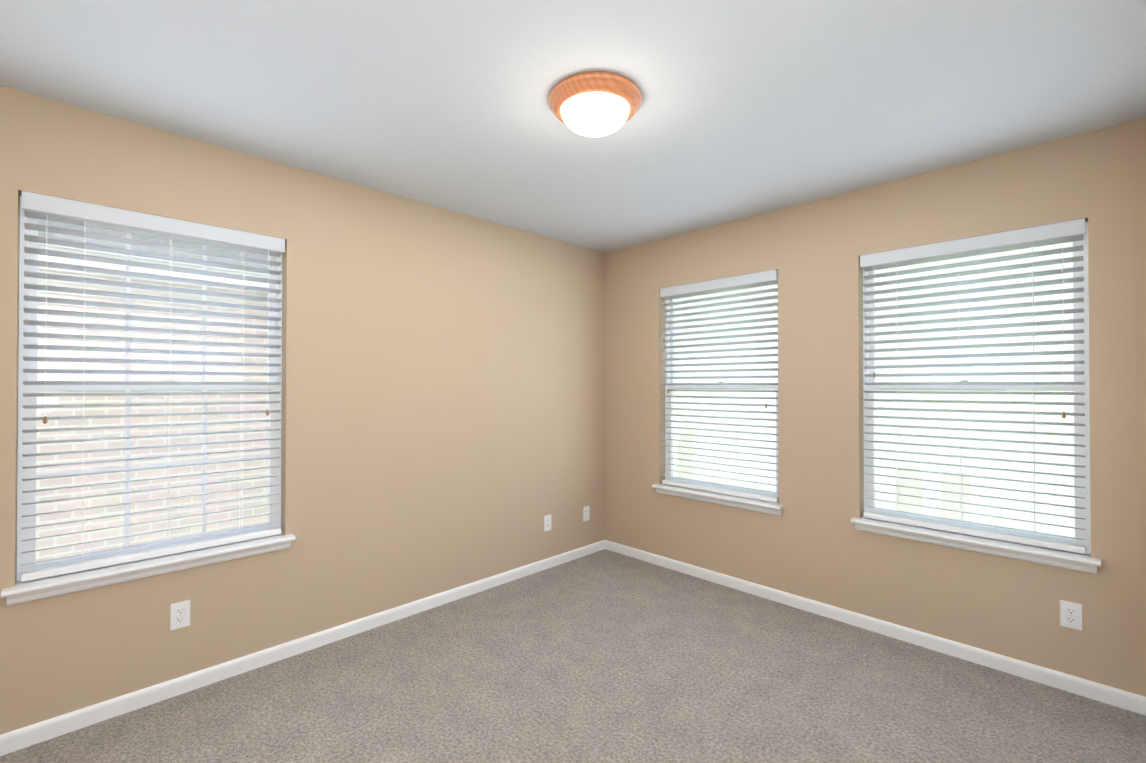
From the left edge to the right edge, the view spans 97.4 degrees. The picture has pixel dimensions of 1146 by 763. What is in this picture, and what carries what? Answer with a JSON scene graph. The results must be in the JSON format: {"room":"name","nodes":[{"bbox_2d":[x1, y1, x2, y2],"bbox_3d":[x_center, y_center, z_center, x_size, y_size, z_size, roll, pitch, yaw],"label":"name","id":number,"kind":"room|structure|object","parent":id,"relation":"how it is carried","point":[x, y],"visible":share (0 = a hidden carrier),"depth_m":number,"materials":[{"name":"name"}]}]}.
{"room":"empty bedroom","nodes":[
{"label":"empty bedroom","id":0,"kind":"room"},
{"bbox_2d":[0,85,604,734],"bbox_3d":[-1.115,0.145,2.906,4.031,2.440,0.150,0,-1,-45],"label":"wall","id":1,"kind":"structure","parent":0,"point":[442,399],"depth_m":2.71,"materials":[{"name":"paint"}]},
{"bbox_2d":[1,533,295,605],"bbox_3d":[-1.749,0.790,2.183,0.960,0.062,0.127,0,-1,-45],"label":"sill","id":2,"kind":"structure","parent":1,"relation":"attached to","point":[25,591],"depth_m":2.09,"materials":[{"name":"white wood"}]},
{"bbox_2d":[17,195,281,579],"bbox_3d":[-1.817,0.025,2.257,0.898,1.468,0.060,0,-1,-45],"label":"window","id":3,"kind":"structure","parent":1,"relation":"in","point":[29,545],"depth_m":2.14,"materials":[{"name":"white plastic"}]},
{"bbox_2d":[20,191,284,581],"bbox_3d":[-1.764,0.022,2.204,0.882,1.462,0.072,0,-1,-45],"label":"window blind","id":4,"kind":"object","parent":3,"relation":"attached to","point":[63,208],"visible":0.96,"depth_m":2.14,"materials":[{"name":"white plastic"}]},
{"bbox_2d":[170,600,189,630],"bbox_3d":[-1.712,1.020,2.196,0.070,0.115,0.009,0,-1,-45],"label":"electrical outlet","id":5,"kind":"object","parent":1,"relation":"attached to","point":[179,615],"visible":1,"depth_m":2.19,"materials":[{"name":"white plastic"}]},
{"bbox_2d":[0,540,604,755],"bbox_3d":[-1.058,1.329,2.838,3.731,0.071,0.014,0,-1,-45],"label":"baseboard","id":6,"kind":"structure","parent":1,"relation":"attached to","point":[31,735],"depth_m":2.36,"materials":[{"name":"white wood"}]},
{"bbox_2d":[544,514,550,531],"bbox_3d":[-0.184,1.042,3.707,0.070,0.115,0.009,0,-1,-45],"label":"electrical outlet","id":7,"kind":"object","parent":1,"relation":"attached to","point":[547,522],"visible":1,"depth_m":3.70,"materials":[{"name":"white plastic"}]},
{"bbox_2d":[583,506,589,521],"bbox_3d":[0.107,1.049,3.995,0.070,0.115,0.009,0,-1,-45],"label":"electrical outlet","id":8,"kind":"object","parent":1,"relation":"attached to","point":[586,516],"visible":1,"depth_m":3.99,"materials":[{"name":"white plastic"}]},
{"bbox_2d":[0,549,1145,762],"bbox_3d":[-0.014,1.406,1.782,4.031,0.100,3.283,0,-1,-45],"label":"floor","id":9,"kind":"structure","parent":0,"point":[605,656],"depth_m":2.16,"materials":[{"name":"carpet"}]},
{"bbox_2d":[0,0,1145,252],"bbox_3d":[-0.014,-1.134,1.802,4.031,0.100,3.283,0,-1,-45],"label":"ceiling","id":10,"kind":"structure","parent":0,"point":[748,108],"depth_m":1.86,"materials":[{"name":"white paint"}]},
{"bbox_2d":[549,71,641,136],"bbox_3d":[0.085,-1.021,1.929,0.354,0.124,0.354,0,-1,-45],"label":"ceiling light","id":11,"kind":"object","parent":10,"relation":"attached to","point":[595,104],"visible":1,"depth_m":1.83,"materials":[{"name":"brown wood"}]},
{"bbox_2d":[605,118,1145,696],"bbox_3d":[1.366,0.147,3.156,0.150,2.440,2.983,0,-1,-45],"label":"wall","id":12,"kind":"structure","parent":0,"point":[811,542],"depth_m":2.75,"materials":[{"name":"paint"}]},
{"bbox_2d":[652,484,783,515],"bbox_3d":[0.970,0.801,3.459,0.127,0.062,0.960,0,-1,-45],"label":"sill","id":13,"kind":"structure","parent":12,"relation":"attached to","point":[738,502],"depth_m":3.38,"materials":[{"name":"white wood"}]},
{"bbox_2d":[665,279,778,496],"bbox_3d":[1.038,0.035,3.533,0.060,1.468,0.898,0,-1,-45],"label":"window","id":14,"kind":"structure","parent":12,"relation":"in","point":[670,436],"depth_m":3.60,"materials":[{"name":"white plastic"}]},
{"bbox_2d":[660,270,778,502],"bbox_3d":[0.985,0.033,3.481,0.072,1.462,0.882,0,-1,-45],"label":"window blind","id":15,"kind":"object","parent":14,"relation":"attached to","point":[766,278],"visible":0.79,"depth_m":3.44,"materials":[{"name":"white plastic"}]},
{"bbox_2d":[605,540,1145,715],"bbox_3d":[1.308,1.331,3.089,0.014,0.071,2.983,0,-1,-45],"label":"baseboard","id":16,"kind":"structure","parent":12,"relation":"attached to","point":[1123,699],"depth_m":2.60,"materials":[{"name":"white wood"}]},
{"bbox_2d":[851,517,1100,573],"bbox_3d":[1.922,0.793,2.497,0.127,0.062,0.960,0,-1,-45],"label":"sill","id":17,"kind":"structure","parent":12,"relation":"attached to","point":[1086,562],"depth_m":2.41,"materials":[{"name":"white wood"}]},
{"bbox_2d":[863,222,1089,552],"bbox_3d":[1.990,0.028,2.570,0.060,1.468,0.898,0,-1,-45],"label":"window","id":18,"kind":"structure","parent":12,"relation":"in","point":[1083,492],"depth_m":2.45,"materials":[{"name":"white plastic"}]},
{"bbox_2d":[860,218,1086,553],"bbox_3d":[1.937,0.025,2.518,0.072,1.462,0.882,0,-1,-45],"label":"window blind","id":19,"kind":"object","parent":18,"relation":"attached to","point":[1061,232],"visible":1,"depth_m":2.46,"materials":[{"name":"white plastic"}]},
{"bbox_2d":[1060,600,1082,630],"bbox_3d":[2.184,1.026,2.208,0.009,0.115,0.070,0,-1,-45],"label":"electrical outlet","id":20,"kind":"object","parent":12,"relation":"attached to","point":[1071,616],"visible":1,"depth_m":2.21,"materials":[{"name":"white plastic"}]},
{"label":"outside","id":21,"kind":"structure","parent":0,"visible":0},
{"bbox_2d":[673,430,1090,553],"bbox_3d":[5.077,4.713,8.887,100.000,0.200,80.000,0,-1,-45],"label":"lawn","id":22,"kind":"structure","parent":21,"point":[1055,530],"depth_m":22.43,"materials":[{"name":"green plant"}]},
{"bbox_2d":[18,219,268,580],"bbox_3d":[-7.127,0.344,5.263,15.500,8.480,5.240,0,-1,-45],"label":"neighbouring house","id":23,"kind":"structure","parent":22,"relation":"on","point":[42,520],"depth_m":4.87,"materials":[{"name":"brick"}]},
{"bbox_2d":[673,242,1089,521],"bbox_3d":[7.389,-1.214,13.150,11.262,11.722,20.083,0,-1,-45],"label":"trees","id":24,"kind":"object","parent":22,"relation":"on","point":[998,464],"depth_m":8.74,"materials":[{"name":"green plant"}]}
]}

